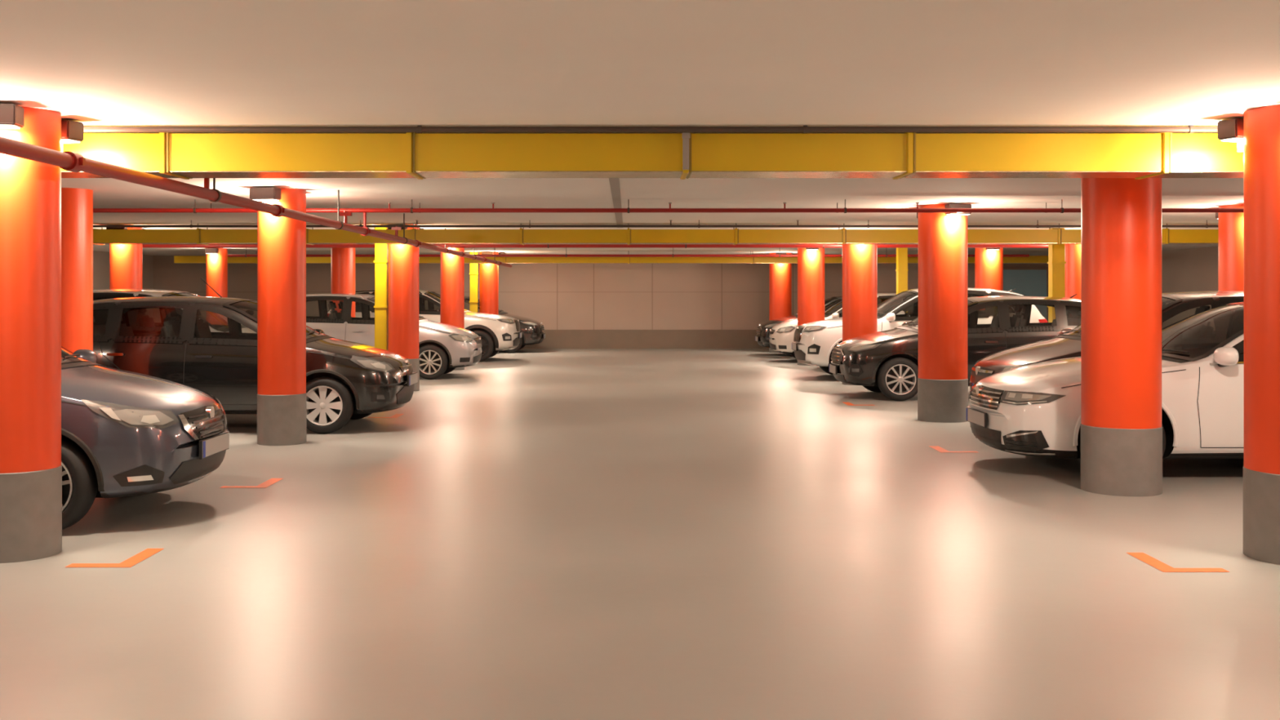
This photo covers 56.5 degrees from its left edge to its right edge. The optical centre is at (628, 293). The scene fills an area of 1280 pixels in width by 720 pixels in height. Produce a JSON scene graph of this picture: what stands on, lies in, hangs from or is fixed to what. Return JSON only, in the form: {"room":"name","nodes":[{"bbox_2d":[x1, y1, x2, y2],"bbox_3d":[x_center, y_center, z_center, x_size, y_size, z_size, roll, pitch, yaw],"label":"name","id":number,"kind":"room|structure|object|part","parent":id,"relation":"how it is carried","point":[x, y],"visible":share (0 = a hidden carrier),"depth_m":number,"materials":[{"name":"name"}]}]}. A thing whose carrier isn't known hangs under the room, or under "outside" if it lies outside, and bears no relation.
{"room":"parking garage","nodes":[
{"label":"parking garage","id":0,"kind":"room"},
{"bbox_2d":[93,250,153,318],"bbox_3d":[-13.100,0.225,13.300,0.200,2.550,38.600,0,0,0],"label":"wall","id":1,"kind":"structure","parent":0,"point":[100,259],"depth_m":29.73,"materials":[{"name":"white paint"}]},
{"bbox_2d":[153,255,1048,329],"bbox_3d":[0.000,0.225,32.697,26.000,2.550,0.205,0,0,0],"label":"wall","id":2,"kind":"structure","parent":0,"point":[561,296],"depth_m":32.60,"materials":[{"name":"brown"}]},
{"bbox_2d":[522,329,768,348],"bbox_3d":[0.000,1.240,32.582,26.000,0.520,0.024,0,0,0],"label":"baseboard","id":3,"kind":"structure","parent":2,"relation":"attached to","point":[554,339],"depth_m":32.57,"materials":[{"name":"grey paint"}]},
{"bbox_2d":[1003,266,1048,321],"bbox_3d":[10.800,0.380,32.536,1.400,2.240,0.077,0,0,0],"label":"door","id":4,"kind":"structure","parent":2,"relation":"in","point":[1026,281],"depth_m":32.55,"materials":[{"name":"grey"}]},
{"bbox_2d":[608,177,622,225],"bbox_3d":[-0.130,-1.038,14.300,0.090,0.024,8.400,0,0,0],"label":"cable tray","id":5,"kind":"object","parent":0,"point":[614,182],"depth_m":12.64,"materials":[{"name":"grey metal"}]},
{"bbox_2d":[0,348,1279,719],"bbox_3d":[0.000,1.600,13.300,26.000,0.200,38.600,0,0,0],"label":"floor","id":6,"kind":"structure","parent":0,"point":[537,534],"depth_m":6.38,"materials":[{"name":"grey concrete"}]},
{"bbox_2d":[0,465,62,563],"bbox_3d":[-3.530,1.250,6.870,0.478,0.500,0.478,0,0,0],"label":"base","id":7,"kind":"object","parent":6,"relation":"on","point":[31,502],"visible":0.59,"depth_m":6.70,"materials":[{"name":"grey concrete"}]},
{"bbox_2d":[0,106,61,473],"bbox_3d":[-3.530,-0.025,6.870,0.470,2.050,0.470,0,0,0],"label":"shaft","id":8,"kind":"object","parent":7,"relation":"on","point":[30,190],"visible":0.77,"depth_m":6.70,"materials":[{"name":"red paint"}]},
{"bbox_2d":[0,103,24,128],"bbox_3d":[-3.486,-0.946,6.558,0.270,0.182,0.170,0,0,-8],"label":"lamp","id":9,"kind":"object","parent":8,"relation":"attached to","point":[11,115],"visible":1,"depth_m":6.50,"materials":[{"name":"grey"}]},
{"bbox_2d":[61,120,83,151],"bbox_3d":[-3.449,-0.946,7.174,0.270,0.182,0.170,0,0,15],"label":"lamp","id":10,"kind":"object","parent":8,"relation":"attached to","point":[72,131],"visible":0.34,"depth_m":7.13,"materials":[{"name":"grey"}]},
{"bbox_2d":[65,548,163,567],"bbox_3d":[-2.910,1.498,6.770,0.360,0.001,0.480,0,0,0],"label":"bay","id":11,"kind":"object","parent":6,"relation":"on","point":[143,555],"visible":1,"depth_m":6.62,"materials":[{"name":"orange paint"}]},
{"bbox_2d":[61,346,229,529],"bbox_3d":[-4.848,0.749,8.207,4.032,1.502,2.107,0,0,0],"label":"hatchback car","id":12,"kind":"object","parent":6,"relation":"on","point":[125,433],"visible":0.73,"depth_m":7.61,"materials":[{"name":"grey paint"}]},
{"bbox_3d":[-4.792,0.888,8.210,1.966,0.840,1.583,0,0,0],"label":"trim","id":13,"kind":"part","parent":12,"relation":"part of","materials":[{"name":"black plastic"}]},
{"bbox_3d":[-2.849,1.040,8.210,0.027,0.125,0.540,0,0,0],"label":"number plate","id":14,"kind":"part","parent":12,"relation":"part of","materials":[{"name":"white"}]},
{"bbox_2d":[93,288,256,333],"bbox_3d":[-6.198,0.702,16.322,4.008,1.596,2.081,0,0,5],"label":"hatchback car","id":15,"kind":"object","parent":6,"relation":"on","point":[138,320],"visible":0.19,"depth_m":15.74,"materials":[{"name":"white paint"}]},
{"bbox_3d":[-6.235,0.862,16.260,2.172,0.893,1.731,0,0,0],"label":"trim","id":16,"kind":"part","parent":15,"relation":"part of","materials":[{"name":"black"}]},
{"bbox_2d":[219,478,283,488],"bbox_3d":[-2.980,1.498,9.440,0.360,0.001,0.480,0,0,0],"label":"bay","id":17,"kind":"object","parent":6,"relation":"on","point":[272,481],"visible":1,"depth_m":9.29,"materials":[{"name":"paint"}]},
{"bbox_2d":[93,277,417,433],"bbox_3d":[-4.457,0.658,13.557,4.035,1.684,2.107,0,0,0],"label":"hatchback car","id":18,"kind":"object","parent":6,"relation":"on","point":[346,380],"visible":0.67,"depth_m":12.76,"materials":[{"name":"black paint"}]},
{"bbox_3d":[-4.505,0.888,13.560,2.172,0.840,1.733,0,0,0],"label":"trim","id":19,"kind":"part","parent":18,"relation":"part of","materials":[{"name":"black plastic"}]},
{"bbox_3d":[-2.457,0.970,13.560,0.027,0.125,0.540,0,0,0],"label":"number plate","id":20,"kind":"part","parent":18,"relation":"part of","materials":[{"name":"white plastic"}]},
{"bbox_2d":[257,392,306,445],"bbox_3d":[-3.490,1.250,12.000,0.478,0.500,0.478,0,0,0],"label":"base","id":21,"kind":"object","parent":6,"relation":"on","point":[281,419],"visible":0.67,"depth_m":11.79,"materials":[{"name":"grey concrete"}]},
{"bbox_2d":[257,187,306,395],"bbox_3d":[-3.490,-0.025,12.000,0.470,2.050,0.470,0,0,0],"label":"shaft","id":22,"kind":"object","parent":21,"relation":"on","point":[282,240],"visible":0.88,"depth_m":11.80,"materials":[{"name":"red paint"}]},
{"bbox_2d":[249,186,280,203],"bbox_3d":[-3.555,-0.946,11.692,0.270,0.182,0.170,0,0,12],"label":"lamp","id":23,"kind":"object","parent":22,"relation":"attached to","point":[268,193],"visible":0.79,"depth_m":11.62,"materials":[{"name":"grey"}]},
{"bbox_2d":[373,227,388,351],"bbox_3d":[-3.840,0.225,18.550,0.210,2.550,0.210,0,0,0],"label":"duct","id":24,"kind":"object","parent":6,"relation":"on","point":[381,251],"visible":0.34,"depth_m":18.45,"materials":[{"name":"metal"}]},
{"bbox_2d":[367,413,403,417],"bbox_3d":[-2.980,1.498,14.640,0.360,0.001,0.480,0,0,0],"label":"bay","id":25,"kind":"object","parent":6,"relation":"on","point":[396,415],"visible":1,"depth_m":14.53,"materials":[{"name":"orange paint"}]},
{"bbox_2d":[306,293,481,379],"bbox_3d":[-4.678,0.730,21.598,4.008,1.539,2.081,0,0,-5],"label":"estate car","id":26,"kind":"object","parent":6,"relation":"on","point":[443,348],"visible":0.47,"depth_m":20.91,"materials":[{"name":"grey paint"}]},
{"bbox_3d":[-4.715,0.878,21.660,2.172,0.861,1.732,0,0,0],"label":"trim","id":27,"kind":"part","parent":26,"relation":"part of","materials":[{"name":"black"}]},
{"bbox_2d":[408,358,419,391],"bbox_3d":[-3.490,1.250,18.500,0.478,0.500,0.478,0,0,0],"label":"base","id":28,"kind":"object","parent":6,"relation":"on","point":[415,362],"visible":0.1,"depth_m":18.40,"materials":[{"name":"grey concrete"}]},
{"bbox_2d":[388,227,418,359],"bbox_3d":[-3.490,-0.025,18.500,0.470,2.050,0.470,0,0,0],"label":"shaft","id":29,"kind":"object","parent":28,"relation":"on","point":[403,259],"visible":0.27,"depth_m":18.30,"materials":[{"name":"red paint"}]},
{"bbox_2d":[327,288,521,361],"bbox_3d":[-4.683,0.688,27.117,4.483,1.625,2.229,0,0,0],"label":"suv car","id":30,"kind":"object","parent":6,"relation":"on","point":[497,332],"visible":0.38,"depth_m":26.34,"materials":[{"name":"white paint"}]},
{"bbox_2d":[453,366,464,370],"bbox_3d":[-3.490,1.250,23.600,0.478,0.500,0.478,0,0,0],"label":"base","id":31,"kind":"object","parent":6,"relation":"on","point":[456,368],"visible":0.07,"depth_m":23.42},
{"bbox_2d":[440,247,464,328],"bbox_3d":[-3.490,-0.025,23.600,0.470,2.050,0.470,0,0,0],"label":"shaft","id":32,"kind":"object","parent":31,"relation":"on","point":[451,266],"visible":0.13,"depth_m":23.40,"materials":[{"name":"red paint"}]},
{"bbox_2d":[469,251,478,312],"bbox_3d":[-3.860,0.225,29.750,0.210,2.550,0.210,0,0,0],"label":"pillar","id":33,"kind":"structure","parent":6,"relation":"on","point":[473,268],"depth_m":29.65,"materials":[{"name":"paint"}]},
{"bbox_2d":[424,295,545,352],"bbox_3d":[-4.191,0.749,31.007,4.027,1.502,2.107,0,0,0],"label":"hatchback car","id":34,"kind":"object","parent":6,"relation":"on","point":[532,331],"visible":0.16,"depth_m":30.38,"materials":[{"name":"black paint"}]},
{"bbox_2d":[768,347,777,352],"bbox_3d":[3.900,1.250,30.600,0.578,0.500,0.578,0,0,0],"label":"base","id":35,"kind":"object","parent":6,"relation":"on","point":[771,350],"visible":0.14,"depth_m":30.47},
{"bbox_2d":[768,252,791,320],"bbox_3d":[3.900,-0.025,30.600,0.570,2.050,0.570,0,0,0],"label":"shaft","id":36,"kind":"object","parent":35,"relation":"on","point":[780,274],"visible":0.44,"depth_m":30.36,"materials":[{"name":"red paint"}]},
{"bbox_2d":[797,360,812,365],"bbox_3d":[3.860,1.250,25.200,0.578,0.500,0.578,0,0,0],"label":"base","id":37,"kind":"object","parent":6,"relation":"on","point":[798,362],"visible":0.13,"depth_m":25.00,"materials":[{"name":"grey concrete"}]},
{"bbox_2d":[797,247,824,325],"bbox_3d":[3.860,-0.025,25.200,0.570,2.050,0.570,0,0,0],"label":"shaft","id":38,"kind":"object","parent":37,"relation":"on","point":[811,266],"visible":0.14,"depth_m":24.95,"materials":[{"name":"red paint"}]},
{"bbox_2d":[805,247,818,253],"bbox_3d":[3.828,-0.946,24.836,0.270,0.182,0.170,0,0,5],"label":"lamp","id":39,"kind":"object","parent":38,"relation":"attached to","point":[806,248],"visible":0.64,"depth_m":24.76,"materials":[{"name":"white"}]},
{"bbox_2d":[755,295,911,356],"bbox_3d":[5.141,0.749,29.213,4.027,1.502,2.107,0,0,0],"label":"hatchback car","id":40,"kind":"object","parent":6,"relation":"on","point":[762,337],"visible":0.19,"depth_m":28.73,"materials":[{"name":"black paint"}]},
{"bbox_2d":[768,293,913,358],"bbox_3d":[5.148,0.726,26.548,4.008,1.549,2.081,0,0,5],"label":"hatchback car","id":41,"kind":"object","parent":6,"relation":"on","point":[781,335],"visible":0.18,"depth_m":26.00,"materials":[{"name":"white paint"}]},
{"bbox_2d":[843,402,875,405],"bbox_3d":[3.130,1.498,16.240,0.360,0.001,0.480,0,0,0],"label":"bay","id":42,"kind":"object","parent":6,"relation":"on","point":[846,403],"visible":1,"depth_m":16.02,"materials":[{"name":"orange paint"}]},
{"bbox_2d":[895,247,908,312],"bbox_3d":[5.780,0.225,25.200,0.220,2.550,0.220,0,0,0],"label":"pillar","id":43,"kind":"structure","parent":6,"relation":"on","point":[901,269],"depth_m":25.10,"materials":[{"name":"paint"}]},
{"bbox_2d":[791,287,1048,374],"bbox_3d":[5.183,0.688,21.273,4.483,1.625,2.229,0,0,0],"label":"suv car","id":44,"kind":"object","parent":6,"relation":"on","point":[815,341],"visible":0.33,"depth_m":20.53,"materials":[{"name":"white paint"}]},
{"bbox_3d":[2.959,0.940,21.270,0.027,0.125,0.540,0,0,0],"label":"number plate","id":45,"kind":"part","parent":44,"relation":"part of","materials":[{"name":"white plastic"}]},
{"bbox_2d":[826,288,1013,319],"bbox_3d":[5.913,0.688,23.723,4.483,1.625,2.229,0,0,0],"label":"suv car","id":46,"kind":"object","parent":6,"relation":"on","point":[881,312],"visible":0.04,"depth_m":24.47,"materials":[{"name":"white paint"}]},
{"bbox_2d":[917,377,968,422],"bbox_3d":[3.730,1.250,14.150,0.578,0.500,0.578,0,0,0],"label":"base","id":47,"kind":"object","parent":6,"relation":"on","point":[939,401],"visible":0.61,"depth_m":13.90,"materials":[{"name":"grey concrete"}]},
{"bbox_2d":[918,203,967,379],"bbox_3d":[3.730,-0.025,14.150,0.570,2.050,0.570,0,0,0],"label":"shaft","id":48,"kind":"object","parent":47,"relation":"on","point":[942,237],"visible":0.84,"depth_m":13.91,"materials":[{"name":"red paint"}]},
{"bbox_2d":[944,203,971,219],"bbox_3d":[3.806,-0.946,13.793,0.270,0.182,0.170,0,0,-12],"label":"lamp","id":49,"kind":"object","parent":48,"relation":"attached to","point":[950,205],"visible":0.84,"depth_m":13.72,"materials":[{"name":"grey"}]},
{"bbox_2d":[928,445,977,452],"bbox_3d":[3.130,1.498,11.490,0.360,0.001,0.480,0,0,0],"label":"bay","id":50,"kind":"object","parent":6,"relation":"on","point":[938,448],"visible":1,"depth_m":11.42,"materials":[{"name":"orange paint"}]},
{"bbox_2d":[829,293,1080,400],"bbox_3d":[4.991,0.749,17.463,4.027,1.502,2.107,0,0,0],"label":"hatchback car","id":51,"kind":"object","parent":6,"relation":"on","point":[886,362],"visible":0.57,"depth_m":16.72,"materials":[{"name":"black paint"}]},
{"bbox_3d":[2.994,1.100,17.460,0.027,0.125,0.540,0,0,0],"label":"number plate","id":52,"kind":"part","parent":51,"relation":"part of","materials":[{"name":"white plastic"}]},
{"bbox_3d":[4.932,0.888,17.460,1.966,0.840,1.583,0,0,0],"label":"trim","id":53,"kind":"part","parent":51,"relation":"part of","materials":[{"name":"black plastic"}]},
{"bbox_2d":[1047,227,1066,322],"bbox_3d":[6.860,0.225,19.100,0.220,2.550,0.220,0,0,0],"label":"duct","id":54,"kind":"object","parent":6,"relation":"on","point":[1056,262],"visible":0.38,"depth_m":19.00,"materials":[{"name":"metal"}]},
{"bbox_2d":[966,302,1244,459],"bbox_3d":[5.404,0.751,10.358,4.802,1.498,2.200,0,0,0],"label":"car","id":55,"kind":"object","parent":6,"relation":"on","point":[1032,410],"visible":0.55,"depth_m":9.58,"materials":[{"name":"white paint"}]},
{"bbox_3d":[3.020,1.070,10.355,0.027,0.125,0.540,0,0,0],"label":"number plate","id":56,"kind":"part","parent":55,"relation":"part of","materials":[{"name":"white"}]},
{"bbox_3d":[5.350,0.923,10.355,2.021,0.847,1.664,0,0,0],"label":"trim","id":57,"kind":"part","parent":55,"relation":"part of","materials":[{"name":"black"}]},
{"bbox_3d":[5.755,0.529,10.355,2.252,0.076,1.740,0,0,0],"label":"chrome trim","id":58,"kind":"part","parent":55,"relation":"part of","materials":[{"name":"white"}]},
{"bbox_2d":[969,290,1244,390],"bbox_3d":[5.738,0.721,12.872,4.008,1.558,2.081,0,0,-5],"label":"hatchback car","id":59,"kind":"object","parent":6,"relation":"on","point":[1067,344],"visible":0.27,"depth_m":12.38,"materials":[{"name":"paint"}]},
{"bbox_3d":[5.775,0.872,12.810,2.172,0.872,1.732,0,0,0],"label":"trim","id":60,"kind":"part","parent":59,"relation":"part of","materials":[{"name":"black"}]},
{"bbox_2d":[1080,423,1162,497],"bbox_3d":[3.760,1.250,9.100,0.578,0.500,0.578,0,0,0],"label":"base","id":61,"kind":"object","parent":6,"relation":"on","point":[1117,462],"visible":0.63,"depth_m":8.85,"materials":[{"name":"grey concrete"}]},
{"bbox_2d":[1080,177,1161,429],"bbox_3d":[3.760,-0.025,9.100,0.570,2.050,0.570,0,0,0],"label":"shaft","id":62,"kind":"object","parent":61,"relation":"on","point":[1121,218],"visible":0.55,"depth_m":8.86,"materials":[{"name":"red paint"}]},
{"bbox_2d":[1126,552,1229,572],"bbox_3d":[3.060,1.498,6.660,0.360,0.001,0.480,0,0,0],"label":"floor marking","id":63,"kind":"object","parent":6,"relation":"on","point":[1143,557],"visible":1,"depth_m":6.52,"materials":[{"name":"orange paint"}]},
{"bbox_2d":[1243,466,1279,564],"bbox_3d":[3.820,1.250,6.780,0.578,0.500,0.578,0,0,0],"label":"base","id":64,"kind":"object","parent":6,"relation":"on","point":[1261,491],"visible":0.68,"depth_m":6.68,"materials":[{"name":"grey concrete"}]},
{"bbox_2d":[1244,104,1279,474],"bbox_3d":[3.820,-0.025,6.780,0.570,2.050,0.570,0,0,0],"label":"shaft","id":65,"kind":"object","parent":64,"relation":"on","point":[1261,124],"visible":1,"depth_m":6.69,"materials":[{"name":"red paint"}]},
{"bbox_2d":[1217,117,1244,151],"bbox_3d":[3.683,-0.946,7.118,0.270,0.182,0.170,0,0,-22],"label":"lamp","id":66,"kind":"object","parent":65,"relation":"attached to","point":[1232,130],"visible":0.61,"depth_m":7.07,"materials":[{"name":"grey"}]},
{"bbox_3d":[3.840,1.250,19.800,0.578,0.500,0.578,0,0,0],"label":"base","id":67,"kind":"object","parent":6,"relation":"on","visible":0},
{"bbox_2d":[842,244,877,342],"bbox_3d":[3.840,-0.025,19.800,0.570,2.050,0.570,0,0,0],"label":"shaft","id":68,"kind":"object","parent":67,"relation":"on","point":[860,261],"visible":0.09,"depth_m":19.56,"materials":[{"name":"red paint"}]},
{"bbox_3d":[-3.490,1.250,29.800,0.478,0.500,0.478,0,0,0],"label":"base","id":69,"kind":"object","parent":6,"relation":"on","visible":0},
{"bbox_2d":[479,251,498,314],"bbox_3d":[-3.490,-0.025,29.800,0.470,2.050,0.470,0,0,0],"label":"shaft","id":70,"kind":"object","parent":69,"relation":"on","point":[488,273],"visible":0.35,"depth_m":29.60,"materials":[{"name":"red paint"}]},
{"bbox_2d":[481,251,493,254],"bbox_3d":[-3.490,-0.946,29.485,0.270,0.182,0.170,0,0,0],"label":"lamp","id":71,"kind":"object","parent":70,"relation":"attached to","point":[482,252],"visible":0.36,"depth_m":29.40,"materials":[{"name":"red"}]},
{"bbox_3d":[-5.650,1.250,12.000,0.478,0.500,0.478,0,0,0],"label":"base","id":72,"kind":"object","parent":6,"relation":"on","visible":0},
{"bbox_2d":[61,187,93,359],"bbox_3d":[-5.650,-0.025,12.000,0.470,2.050,0.470,0,0,0],"label":"shaft","id":73,"kind":"object","parent":72,"relation":"on","point":[77,204],"visible":0.41,"depth_m":11.83,"materials":[{"name":"red paint"}]},
{"bbox_3d":[-5.650,1.250,23.600,0.478,0.500,0.478,0,0,0],"label":"base","id":74,"kind":"object","parent":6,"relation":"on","visible":0},
{"bbox_2d":[330,247,355,317],"bbox_3d":[-5.650,-0.025,23.600,0.470,2.050,0.470,0,0,0],"label":"shaft","id":75,"kind":"object","parent":74,"relation":"on","point":[342,259],"visible":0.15,"depth_m":23.40,"materials":[{"name":"red paint"}]},
{"bbox_3d":[-7.800,1.250,18.500,0.478,0.500,0.478,0,0,0],"label":"base","id":76,"kind":"object","parent":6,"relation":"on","visible":0},
{"bbox_2d":[109,227,142,288],"bbox_3d":[-7.800,-0.025,18.500,0.470,2.050,0.470,0,0,0],"label":"shaft","id":77,"kind":"object","parent":76,"relation":"on","point":[125,260],"visible":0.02,"depth_m":18.30,"materials":[{"name":"red paint"}]},
{"bbox_2d":[106,227,127,229],"bbox_3d":[-7.800,-0.946,18.185,0.270,0.182,0.170,0,0,0],"label":"lamp","id":78,"kind":"object","parent":77,"relation":"attached to","point":[106,228],"visible":0.07,"depth_m":18.10,"materials":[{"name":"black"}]},
{"bbox_3d":[-9.500,1.250,27.500,0.478,0.500,0.478,0,0,0],"label":"base","id":79,"kind":"object","parent":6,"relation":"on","visible":0},
{"bbox_2d":[205,248,227,324],"bbox_3d":[-9.500,-0.025,27.500,0.470,2.050,0.470,0,0,0],"label":"shaft","id":80,"kind":"object","parent":79,"relation":"on","point":[216,265],"visible":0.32,"depth_m":27.30,"materials":[{"name":"red paint"}]},
{"bbox_2d":[204,248,218,256],"bbox_3d":[-9.500,-0.946,27.185,0.270,0.182,0.170,0,0,0],"label":"lamp","id":81,"kind":"object","parent":80,"relation":"attached to","point":[207,251],"visible":1,"depth_m":27.10,"materials":[{"name":"grey metal"}]},
{"bbox_3d":[7.320,1.250,14.150,0.578,0.500,0.578,0,0,0],"label":"base","id":82,"kind":"object","parent":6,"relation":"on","visible":0},
{"bbox_2d":[1217,204,1244,291],"bbox_3d":[7.320,-0.025,14.150,0.570,2.050,0.570,0,0,0],"label":"shaft","id":83,"kind":"object","parent":82,"relation":"on","point":[1230,224],"visible":0.15,"depth_m":14.00,"materials":[{"name":"red paint"}]},
{"bbox_3d":[7.550,1.250,19.800,0.578,0.500,0.578,0,0,0],"label":"base","id":84,"kind":"object","parent":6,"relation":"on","visible":0},
{"bbox_2d":[1065,244,1080,299],"bbox_3d":[7.550,-0.025,19.800,0.570,2.050,0.570,0,0,0],"label":"shaft","id":85,"kind":"object","parent":84,"relation":"on","point":[1073,251],"visible":0.04,"depth_m":19.63,"materials":[{"name":"red paint"}]},
{"bbox_3d":[7.620,1.250,25.200,0.578,0.500,0.578,0,0,0],"label":"base","id":86,"kind":"object","parent":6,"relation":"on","visible":0},
{"bbox_2d":[974,247,1003,310],"bbox_3d":[7.620,-0.025,25.200,0.570,2.050,0.570,0,0,0],"label":"shaft","id":87,"kind":"object","parent":86,"relation":"on","point":[988,265],"visible":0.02,"depth_m":24.96,"materials":[{"name":"red paint"}]},
{"bbox_2d":[985,247,999,253],"bbox_3d":[7.588,-0.946,24.836,0.270,0.182,0.170,0,0,5],"label":"lamp","id":88,"kind":"object","parent":87,"relation":"attached to","point":[986,248],"visible":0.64,"depth_m":24.76,"materials":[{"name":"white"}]},
{"bbox_2d":[0,0,1279,255],"bbox_3d":[0.000,-1.150,13.300,26.000,0.200,38.600,0,0,0],"label":"ceiling","id":89,"kind":"structure","parent":0,"point":[92,63],"depth_m":5.88,"materials":[{"name":"paint"}]},
{"bbox_2d":[0,136,511,267],"bbox_3d":[-2.920,-0.845,11.800,0.130,0.405,35.400,0,0,0],"label":"pipe","id":90,"kind":"object","parent":89,"relation":"hanging from","point":[68,161],"visible":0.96,"depth_m":7.89,"materials":[{"name":"red metal"}]},
{"bbox_2d":[142,244,1048,248],"bbox_3d":[0.000,-0.924,20.800,18.000,0.249,0.082,0,0,0],"label":"pipe","id":91,"kind":"object","parent":89,"relation":"hanging from","point":[548,246],"visible":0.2,"depth_m":20.77,"materials":[{"name":"red metal"}]},
{"bbox_2d":[173,250,1048,263],"bbox_3d":[0.000,-0.891,29.025,22.000,0.313,0.385,0,0,0],"label":"ceiling beam","id":92,"kind":"structure","parent":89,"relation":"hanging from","point":[177,259],"depth_m":28.85,"materials":[{"name":"yellow paint"}]},
{"bbox_2d":[227,247,1029,257],"bbox_3d":[0.000,-0.936,26.800,18.000,0.224,0.072,0,0,0],"label":"pipe","id":93,"kind":"object","parent":89,"relation":"hanging from","point":[245,255],"visible":0.65,"depth_m":26.77,"materials":[{"name":"red metal"}]},
{"bbox_2d":[209,202,1047,213],"bbox_3d":[0.000,-0.991,13.700,20.000,0.115,0.034,0,0,0],"label":"conduit","id":94,"kind":"object","parent":89,"relation":"attached to","point":[211,202],"visible":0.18,"depth_m":13.70,"materials":[{"name":"grey"}]},
{"bbox_2d":[83,125,1217,133],"bbox_3d":[0.000,-1.024,7.420,13.000,0.050,0.050,0,0,0],"label":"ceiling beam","id":95,"kind":"structure","parent":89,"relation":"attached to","point":[419,129],"depth_m":7.40,"materials":[{"name":"brown"}]},
{"bbox_2d":[61,132,1244,179],"bbox_3d":[0.000,-0.904,7.700,13.000,0.288,0.435,0,0,0],"label":"ceiling beam","id":96,"kind":"structure","parent":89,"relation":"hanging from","point":[186,156],"depth_m":7.50,"materials":[{"name":"yellow paint"}]},
{"bbox_2d":[93,223,1217,244],"bbox_3d":[0.000,-0.896,17.910,18.000,0.303,0.415,0,0,0],"label":"ceiling beam","id":97,"kind":"structure","parent":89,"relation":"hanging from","point":[735,236],"depth_m":17.72,"materials":[{"name":"yellow paint"}]},
{"bbox_2d":[93,219,1217,227],"bbox_3d":[0.000,-0.992,16.900,18.000,0.112,0.048,0,0,0],"label":"conduit","id":98,"kind":"object","parent":89,"relation":"attached to","point":[191,225],"visible":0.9,"depth_m":16.88,"materials":[{"name":"brown metal"}]},
{"bbox_2d":[93,199,1244,213],"bbox_3d":[0.000,-0.972,13.200,20.000,0.153,0.060,0,0,0],"label":"pipe","id":99,"kind":"object","parent":89,"relation":"hanging from","point":[194,210],"visible":0.84,"depth_m":13.18,"materials":[{"name":"red metal"}]},
{"bbox_2d":[682,132,689,169],"bbox_3d":[0.360,-0.902,7.468,0.050,0.245,0.045,0,0,0],"label":"hanger","id":100,"kind":"object","parent":89,"relation":"hanging from","point":[686,135],"visible":0.93,"depth_m":7.46,"materials":[{"name":"grey metal"}]},
{"bbox_2d":[1161,246,1217,331],"bbox_3d":[13.100,0.225,13.300,0.200,2.550,38.600,0,0,0],"label":"wall","id":101,"kind":"structure","parent":0,"point":[1191,269],"depth_m":27.61,"materials":[{"name":"white paint"}]}
]}

